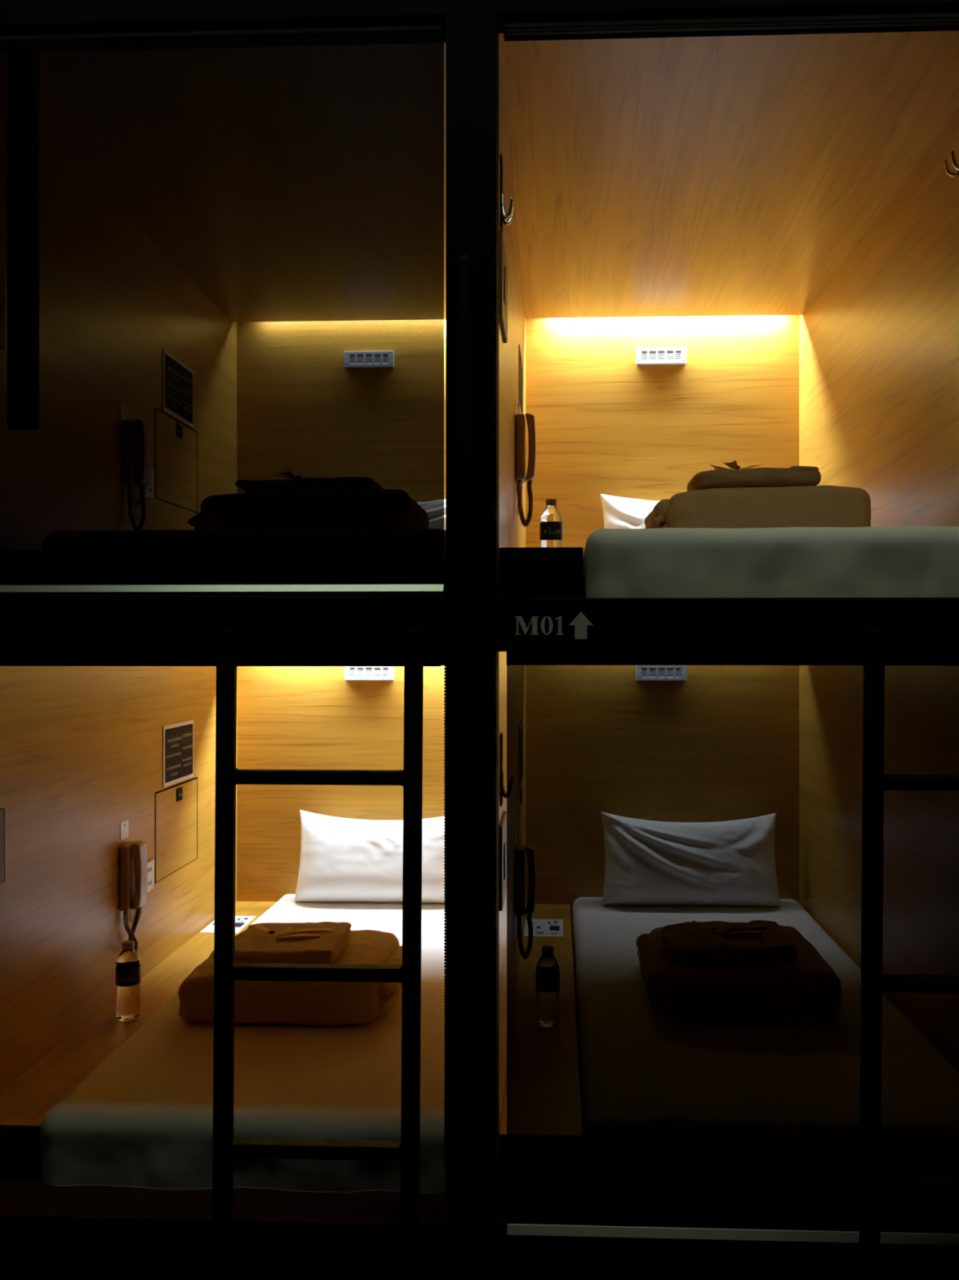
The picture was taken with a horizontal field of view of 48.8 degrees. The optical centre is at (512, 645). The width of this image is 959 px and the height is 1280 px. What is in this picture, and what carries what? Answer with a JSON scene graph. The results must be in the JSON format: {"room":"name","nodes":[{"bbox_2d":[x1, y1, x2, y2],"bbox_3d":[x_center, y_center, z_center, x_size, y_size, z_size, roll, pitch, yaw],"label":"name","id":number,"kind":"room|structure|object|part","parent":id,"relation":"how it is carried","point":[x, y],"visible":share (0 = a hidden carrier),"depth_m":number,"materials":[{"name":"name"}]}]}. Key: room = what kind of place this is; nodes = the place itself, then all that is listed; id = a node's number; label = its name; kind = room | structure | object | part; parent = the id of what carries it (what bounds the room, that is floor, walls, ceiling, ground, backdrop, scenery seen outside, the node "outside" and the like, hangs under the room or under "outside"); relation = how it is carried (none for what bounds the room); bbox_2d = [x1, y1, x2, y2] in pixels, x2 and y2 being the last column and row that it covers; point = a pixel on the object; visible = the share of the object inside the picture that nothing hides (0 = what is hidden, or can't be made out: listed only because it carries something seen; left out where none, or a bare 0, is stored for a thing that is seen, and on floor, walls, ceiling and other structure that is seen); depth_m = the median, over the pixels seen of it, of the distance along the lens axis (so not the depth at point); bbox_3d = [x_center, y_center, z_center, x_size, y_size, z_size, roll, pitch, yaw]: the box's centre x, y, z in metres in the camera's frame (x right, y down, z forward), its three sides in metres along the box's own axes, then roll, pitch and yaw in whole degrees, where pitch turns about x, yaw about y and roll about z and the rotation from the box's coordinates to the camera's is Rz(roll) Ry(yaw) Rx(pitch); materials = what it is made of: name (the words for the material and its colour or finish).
{"room":"capsule hotel","nodes":[
{"label":"capsule hotel","id":0,"kind":"room"},
{"bbox_2d":[0,666,236,1091],"bbox_3d":[-1.132,0.526,3.124,0.019,1.218,2.050,0,0,2],"label":"wall","id":1,"kind":"structure","parent":0,"point":[81,747],"depth_m":2.79,"materials":[{"name":"brown wood"}]},
{"bbox_2d":[0,808,5,884],"bbox_3d":[-1.152,0.452,2.283,0.010,0.170,0.207,0,0,2],"label":"control panel","id":2,"kind":"object","parent":1,"relation":"attached to","point":[2,811],"visible":1,"depth_m":2.38,"materials":[{"name":"grey plastic"}]},
{"bbox_2d":[120,819,128,840],"bbox_3d":[-1.124,0.536,3.063,0.002,0.051,0.055,0,0,2],"label":"wall label","id":3,"kind":"object","parent":1,"relation":"attached to","point":[123,825],"visible":1,"depth_m":3.06,"materials":[{"name":"white plastic"}]},
{"bbox_2d":[120,840,147,951],"bbox_3d":[-1.094,0.734,3.091,0.058,0.324,0.136,0,0,2],"label":"wall phone","id":4,"kind":"object","parent":1,"relation":"attached to","point":[133,855],"visible":0.91,"depth_m":3.04,"materials":[{"name":"beige plastic"}]},
{"bbox_3d":[-1.099,0.826,3.058,0.046,0.140,0.039,0,0,2],"label":"coiled cord","id":5,"kind":"part","parent":4,"relation":"part of","materials":[{"name":"black plastic"}]},
{"bbox_2d":[146,859,154,892],"bbox_3d":[-1.113,0.709,3.234,0.009,0.091,0.072,0,0,2],"label":"socket plate","id":6,"kind":"object","parent":1,"relation":"attached to","point":[150,882],"visible":0.68,"depth_m":3.24,"materials":[{"name":"white plastic"}]},
{"bbox_2d":[155,777,197,883],"bbox_3d":[-1.104,0.603,3.493,0.006,0.285,0.392,0,0,2],"label":"access panel","id":7,"kind":"object","parent":1,"relation":"attached to","point":[175,806],"visible":1,"depth_m":3.47,"materials":[{"name":"brown wood"}]},
{"bbox_2d":[162,720,193,787],"bbox_3d":[-1.104,0.355,3.501,0.005,0.197,0.278,0,0,2],"label":"placard","id":8,"kind":"object","parent":1,"relation":"attached to","point":[177,738],"visible":1,"depth_m":3.48},
{"bbox_2d":[0,1225,445,1279],"bbox_3d":[-0.642,1.278,2.057,1.039,0.283,0.038,0,0,2],"label":"trim","id":9,"kind":"structure","parent":1,"relation":"attached to","point":[26,1252],"depth_m":2.04,"materials":[{"name":"black paint"}]},
{"bbox_2d":[0,600,445,651],"bbox_3d":[-0.642,-0.036,2.043,1.039,0.096,0.070,0,0,2],"label":"horizontal beam","id":10,"kind":"structure","parent":1,"relation":"attached to","point":[34,625],"depth_m":2.00,"materials":[{"name":"black metal"}]},
{"bbox_2d":[0,18,445,594],"bbox_3d":[-0.641,-0.643,2.037,1.032,1.088,0.038,0,0,2],"label":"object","id":11,"kind":"object","parent":1,"relation":"attached to","point":[222,248],"visible":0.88,"depth_m":2.02,"materials":[{"name":"clear glass"}]},
{"bbox_2d":[0,651,445,1169],"bbox_3d":[-0.640,0.504,2.037,1.034,0.985,0.038,0,0,2],"label":"roller blind","id":12,"kind":"object","parent":1,"relation":"attached to","point":[6,658],"visible":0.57,"depth_m":2.02,"materials":[{"name":"black fabric"}]},
{"bbox_3d":[-0.126,0.516,2.009,0.005,0.962,0.024,0,0,2],"label":"bead chain","id":13,"kind":"part","parent":12,"relation":"part of","materials":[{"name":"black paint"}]},
{"bbox_2d":[0,1175,445,1235],"bbox_3d":[-0.596,1.125,3.088,1.055,0.020,2.078,0,0,2],"label":"frame","id":14,"kind":"structure","parent":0,"point":[22,1202],"depth_m":2.08,"materials":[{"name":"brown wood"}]},
{"bbox_2d":[0,901,277,1180],"bbox_3d":[-1.035,1.060,3.172,0.172,0.110,1.944,0,0,2],"label":"ledge","id":15,"kind":"object","parent":14,"relation":"on","point":[24,1102],"visible":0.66,"depth_m":2.55,"materials":[{"name":"brown wood"}]},
{"bbox_2d":[115,940,141,1021],"bbox_3d":[-1.034,0.902,2.844,0.064,0.206,0.066,0,0,2],"label":"water bottle","id":16,"kind":"object","parent":15,"relation":"on","point":[128,966],"visible":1,"depth_m":2.82,"materials":[{"name":"clear plastic"}]},
{"bbox_2d":[199,915,256,933],"bbox_3d":[-1.020,1.004,3.799,0.136,0.001,0.228,0,0,2],"label":"printed card","id":17,"kind":"object","parent":15,"relation":"on","point":[241,922],"visible":0.55,"depth_m":3.79,"materials":[{"name":"white paper"}]},
{"bbox_2d":[235,922,244,927],"bbox_3d":[-0.983,1.003,3.788,0.035,0.001,0.060,0,0,2],"label":"print","id":18,"kind":"object","parent":17,"relation":"on","point":[237,924],"depth_m":3.79},
{"bbox_2d":[40,893,445,1194],"bbox_3d":[-0.510,1.039,3.132,0.882,0.151,1.966,0,0,2],"label":"mattress","id":19,"kind":"object","parent":14,"relation":"on","point":[143,1117],"visible":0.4,"depth_m":2.25,"materials":[{"name":"white fabric"}]},
{"bbox_2d":[177,929,402,1026],"bbox_3d":[-0.573,0.897,2.888,0.562,0.132,0.486,0,0,2],"label":"folded blanket","id":20,"kind":"object","parent":19,"relation":"on","point":[315,1003],"visible":0.55,"depth_m":2.66,"materials":[{"name":"brown fabric"}]},
{"bbox_2d":[213,921,351,964],"bbox_3d":[-0.608,0.793,2.843,0.319,0.076,0.314,0,0,2],"label":"folded towel","id":21,"kind":"object","parent":20,"relation":"on","point":[322,942],"visible":0.84,"depth_m":2.78,"materials":[{"name":"brown fabric"}]},
{"bbox_2d":[293,809,444,902],"bbox_3d":[-0.487,0.797,3.976,0.660,0.331,0.207,0,0,2],"label":"pillow","id":22,"kind":"object","parent":19,"relation":"on","point":[343,860],"visible":0.74,"depth_m":3.91,"materials":[{"name":"white fabric"}]},
{"bbox_2d":[0,598,445,601],"bbox_3d":[-0.596,-0.087,3.088,1.055,0.006,2.078,0,0,2],"label":"trim","id":23,"kind":"structure","parent":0,"point":[173,599],"depth_m":2.04,"materials":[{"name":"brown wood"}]},
{"bbox_2d":[44,529,445,599],"bbox_3d":[-0.509,-0.166,3.132,0.879,0.150,1.963,0,0,2],"label":"mattress","id":24,"kind":"object","parent":23,"relation":"on","point":[129,596],"visible":0.05,"depth_m":2.16,"materials":[{"name":"white fabric"}]},
{"bbox_2d":[444,499,445,529],"bbox_3d":[-0.468,-0.408,3.975,0.660,0.331,0.208,0,0,2],"label":"pillow","id":25,"kind":"object","parent":24,"relation":"on","point":[444,500],"visible":0.02,"depth_m":3.94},
{"bbox_2d":[444,42,445,319],"bbox_3d":[-0.597,-1.261,3.075,1.055,0.018,1.996,0,0,2],"label":"ceiling","id":26,"kind":"structure","parent":0,"point":[444,42],"depth_m":2.85,"materials":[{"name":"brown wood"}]},
{"bbox_2d":[498,33,525,1190],"bbox_3d":[0.002,-0.086,3.078,0.019,2.443,2.050,0,0,2],"label":"wall","id":27,"kind":"structure","parent":0,"point":[512,533],"depth_m":2.49,"materials":[{"name":"brown wood"}]},
{"bbox_2d":[0,0,445,32],"bbox_3d":[-0.642,-1.333,2.042,1.039,0.293,0.068,0,0,2],"label":"trim","id":28,"kind":"structure","parent":27,"relation":"attached to","point":[15,15],"depth_m":2.01,"materials":[{"name":"black paint"}]},
{"bbox_2d":[445,0,498,1279],"bbox_3d":[-0.075,-0.030,2.035,0.095,2.900,0.100,0,0,2],"label":"vertical post","id":29,"kind":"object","parent":27,"relation":"attached to","point":[472,35],"depth_m":1.99,"materials":[{"name":"black metal"}]},
{"bbox_2d":[498,811,506,911],"bbox_3d":[-0.018,0.452,2.236,0.010,0.170,0.207,0,0,2],"label":"control panel","id":30,"kind":"object","parent":27,"relation":"attached to","point":[503,824],"visible":0.95,"depth_m":2.17,"materials":[{"name":"plastic"}]},
{"bbox_2d":[503,842,506,879],"bbox_3d":[-0.015,0.452,2.212,0.003,0.070,0.040,0,0,2],"label":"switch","id":31,"kind":"object","parent":30,"relation":"attached to","point":[504,843],"depth_m":2.19,"materials":[{"name":"plastic"}]},
{"bbox_2d":[498,230,507,342],"bbox_3d":[-0.018,-0.753,2.236,0.010,0.170,0.207,0,0,2],"label":"control panel","id":32,"kind":"object","parent":27,"relation":"attached to","point":[503,268],"visible":0.99,"depth_m":2.17,"materials":[{"name":"plastic"}]},
{"bbox_2d":[503,266,506,305],"bbox_3d":[-0.015,-0.753,2.212,0.003,0.070,0.040,0,0,2],"label":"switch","id":33,"kind":"object","parent":32,"relation":"attached to","point":[504,270],"depth_m":2.19,"materials":[{"name":"black plastic"}]},
{"bbox_2d":[500,733,506,806],"bbox_3d":[-0.011,0.260,2.212,0.029,0.150,0.052,0,0,2],"label":"coat hook","id":34,"kind":"object","parent":27,"relation":"attached to","point":[503,790],"visible":0.57,"depth_m":2.19,"materials":[{"name":"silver metal"}]},
{"bbox_3d":[-0.022,0.260,2.213,0.004,0.150,0.044,0,0,2],"label":"plate","id":35,"kind":"part","parent":34,"relation":"part of","materials":[{"name":"metal"}]},
{"bbox_2d":[500,154,514,231],"bbox_3d":[-0.011,-0.945,2.212,0.029,0.150,0.052,0,0,2],"label":"coat hook","id":36,"kind":"object","parent":27,"relation":"attached to","point":[509,215],"visible":0.97,"depth_m":2.19,"materials":[{"name":"silver metal"}]},
{"bbox_3d":[-0.022,-0.945,2.213,0.004,0.150,0.044,0,0,2],"label":"plate","id":37,"kind":"part","parent":36,"relation":"part of","materials":[{"name":"metal"}]},
{"bbox_2d":[519,344,523,413],"bbox_3d":[0.030,-0.847,3.455,0.005,0.197,0.278,0,0,2],"label":"placard","id":38,"kind":"object","parent":27,"relation":"attached to","point":[521,370],"visible":0.99,"depth_m":3.39},
{"bbox_2d":[515,413,536,527],"bbox_3d":[0.042,-0.504,3.086,0.058,0.324,0.136,0,0,2],"label":"wall phone","id":39,"kind":"object","parent":27,"relation":"attached to","point":[521,477],"visible":1,"depth_m":3.03,"materials":[{"name":"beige plastic"}]},
{"bbox_3d":[0.038,-0.412,3.054,0.054,0.141,0.019,0,0,-32],"label":"coiled cord","id":40,"kind":"part","parent":39,"relation":"part of","materials":[{"name":"brown plastic"}]},
{"bbox_2d":[514,615,564,635],"bbox_3d":[0.051,-0.037,1.979,0.093,0.036,0.001,0,0,2],"label":"sign lettering","id":41,"kind":"object","parent":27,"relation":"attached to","point":[534,619],"visible":1,"depth_m":1.98},
{"bbox_2d":[568,612,593,639],"bbox_3d":[0.129,-0.037,1.976,0.046,0.051,0.001,0,0,2],"label":"arrow sign","id":42,"kind":"object","parent":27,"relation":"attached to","point":[580,622],"visible":1,"depth_m":1.98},
{"bbox_2d":[497,1236,958,1279],"bbox_3d":[0.493,1.278,2.010,1.043,0.283,0.038,0,0,2],"label":"trim","id":43,"kind":"structure","parent":27,"relation":"attached to","point":[517,1258],"depth_m":2.00,"materials":[{"name":"black paint"}]},
{"bbox_2d":[236,315,799,901],"bbox_3d":[0.012,-0.086,4.113,2.225,2.443,0.020,0,0,2],"label":"wall","id":44,"kind":"structure","parent":0,"point":[608,424],"depth_m":4.09,"materials":[{"name":"brown wood"}]},
{"bbox_2d":[344,666,394,679],"bbox_3d":[-0.557,0.106,4.118,0.192,0.062,0.016,0,0,2],"label":"air vent","id":45,"kind":"object","parent":44,"relation":"in","point":[351,673],"visible":0.88,"depth_m":4.11,"materials":[{"name":"grey plastic"}]},
{"bbox_2d":[635,347,686,364],"bbox_3d":[0.575,-1.114,4.072,0.192,0.062,0.016,0,0,2],"label":"air vent","id":46,"kind":"object","parent":44,"relation":"in","point":[644,356],"visible":1,"depth_m":4.07,"materials":[{"name":"grey plastic"}]},
{"bbox_2d":[497,597,958,600],"bbox_3d":[0.536,-0.087,3.042,1.052,0.006,2.078,0,0,2],"label":"floor","id":47,"kind":"structure","parent":0,"point":[620,598],"depth_m":2.00,"materials":[{"name":"brown wood"}]},
{"bbox_2d":[499,546,583,598],"bbox_3d":[0.100,-0.145,3.126,0.172,0.110,1.944,0,0,2],"label":"ledge","id":48,"kind":"object","parent":47,"relation":"on","point":[557,572],"visible":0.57,"depth_m":2.15,"materials":[{"name":"brown wood"}]},
{"bbox_2d":[539,498,563,547],"bbox_3d":[0.110,-0.303,2.947,0.064,0.206,0.066,0,0,2],"label":"water bottle","id":49,"kind":"object","parent":48,"relation":"on","point":[551,525],"visible":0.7,"depth_m":2.92,"materials":[{"name":"clear plastic"}]},
{"bbox_2d":[583,525,958,598],"bbox_3d":[0.623,-0.166,3.086,0.876,0.150,1.963,0,0,2],"label":"mattress","id":50,"kind":"object","parent":47,"relation":"on","point":[910,561],"visible":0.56,"depth_m":2.12,"materials":[{"name":"white fabric"}]},
{"bbox_2d":[600,493,658,528],"bbox_3d":[0.662,-0.408,3.928,0.660,0.331,0.208,0,0,2],"label":"pillow","id":51,"kind":"object","parent":50,"relation":"on","point":[619,513],"visible":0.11,"depth_m":3.92,"materials":[{"name":"white fabric"}]},
{"bbox_2d":[644,485,871,528],"bbox_3d":[0.630,-0.320,2.816,0.542,0.156,0.442,0,0,2],"label":"folded blanket","id":52,"kind":"object","parent":50,"relation":"on","point":[806,506],"visible":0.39,"depth_m":2.60,"materials":[{"name":"brown fabric"}]},
{"bbox_2d":[687,460,821,491],"bbox_3d":[0.622,-0.436,2.768,0.326,0.076,0.270,0,0,2],"label":"robe","id":53,"kind":"object","parent":52,"relation":"on","point":[794,476],"visible":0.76,"depth_m":2.65,"materials":[{"name":"beige fabric"}]},
{"bbox_2d":[497,1190,958,1247],"bbox_3d":[0.536,1.125,3.042,1.052,0.020,2.078,0,0,2],"label":"floor","id":54,"kind":"structure","parent":0,"point":[502,1220],"depth_m":2.02,"materials":[{"name":"brown wood"}]},
{"bbox_2d":[499,1074,506,1190],"bbox_3d":[0.100,1.060,3.126,0.172,0.110,1.944,0,0,2],"label":"ledge","id":55,"kind":"object","parent":54,"relation":"on","point":[503,1134],"visible":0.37,"depth_m":2.16,"materials":[{"name":"brown wood"}]},
{"bbox_2d":[499,31,958,318],"bbox_3d":[0.536,-1.261,3.029,1.052,0.018,1.996,0,0,2],"label":"ceiling","id":56,"kind":"structure","parent":0,"point":[722,175],"depth_m":2.71,"materials":[{"name":"brown wood"}]},
{"bbox_2d":[799,106,958,526],"bbox_3d":[1.072,-0.696,3.034,0.019,1.224,2.050,0,0,2],"label":"wall","id":57,"kind":"structure","parent":0,"point":[879,341],"depth_m":2.90,"materials":[{"name":"brown wood"}]},
{"bbox_2d":[496,600,958,651],"bbox_3d":[0.493,-0.036,1.996,1.043,0.096,0.070,0,0,2],"label":"horizontal beam","id":58,"kind":"structure","parent":57,"relation":"attached to","point":[619,625],"depth_m":1.97,"materials":[{"name":"black metal"}]},
{"bbox_2d":[496,0,958,33],"bbox_3d":[0.493,-1.333,1.996,1.043,0.293,0.068,0,0,2],"label":"trim","id":59,"kind":"structure","parent":57,"relation":"attached to","point":[512,10],"depth_m":1.97,"materials":[{"name":"black paint"}]},
{"bbox_2d":[506,651,958,1246],"bbox_3d":[0.502,0.564,1.990,1.024,1.103,0.038,0,0,2],"label":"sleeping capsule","id":60,"kind":"object","parent":57,"relation":"attached to","point":[684,828],"visible":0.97,"depth_m":1.99,"materials":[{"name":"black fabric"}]},
{"bbox_2d":[943,151,958,177],"bbox_3d":[1.012,-1.130,2.401,0.047,0.150,0.051,0,0,2],"label":"coat hook","id":61,"kind":"object","parent":57,"relation":"attached to","point":[956,166],"visible":1,"depth_m":2.41,"materials":[{"name":"silver metal"}]},
{"bbox_3d":[-0.091,1.445,0.229,5.000,0.050,3.650,0,0,2],"label":"floor","id":62,"kind":"structure","parent":0,"visible":0},
{"bbox_2d":[211,628,431,1279],"bbox_3d":[-0.354,0.695,1.963,0.400,1.450,0.066,0,0,2],"label":"ladder","id":63,"kind":"object","parent":62,"relation":"on","point":[227,971],"visible":1,"depth_m":1.93,"materials":[{"name":"black metal"}]},
{"bbox_3d":[-0.533,0.695,1.954,0.043,1.450,0.030,0,0,2],"label":"rail","id":64,"kind":"part","parent":63,"relation":"part of","materials":[{"name":"black metal"}]},
{"bbox_3d":[-0.185,0.695,1.939,0.043,1.450,0.030,0,0,2],"label":"rail","id":65,"kind":"part","parent":63,"relation":"part of","materials":[{"name":"black metal"}]},
{"bbox_2d":[858,628,958,1279],"bbox_3d":[0.828,0.695,1.915,0.401,1.450,0.066,0,0,2],"label":"ladder","id":66,"kind":"object","parent":62,"relation":"on","point":[873,1182],"visible":1,"depth_m":1.89,"materials":[{"name":"black metal"}]},
{"bbox_3d":[0.648,0.695,1.905,0.043,1.450,0.030,0,0,2],"label":"rail","id":67,"kind":"part","parent":66,"relation":"part of","materials":[{"name":"black metal"}]},
{"bbox_3d":[1.068,-0.030,1.988,0.108,2.900,0.100,0,0,2],"label":"trim","id":68,"kind":"structure","parent":62,"relation":"on","visible":0},
{"bbox_2d":[503,8,958,41],"bbox_3d":[0.499,-1.173,1.992,1.030,0.028,0.035,0,0,2],"label":"beam","id":69,"kind":"structure","parent":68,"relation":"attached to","point":[922,20],"depth_m":1.99,"materials":[{"name":"black metal"}]},
{"bbox_3d":[0.500,-1.174,2.005,1.030,0.026,0.008,0,0,2],"label":"rail","id":70,"kind":"part","parent":69,"relation":"part of","materials":[{"name":"black metal"}]}
]}

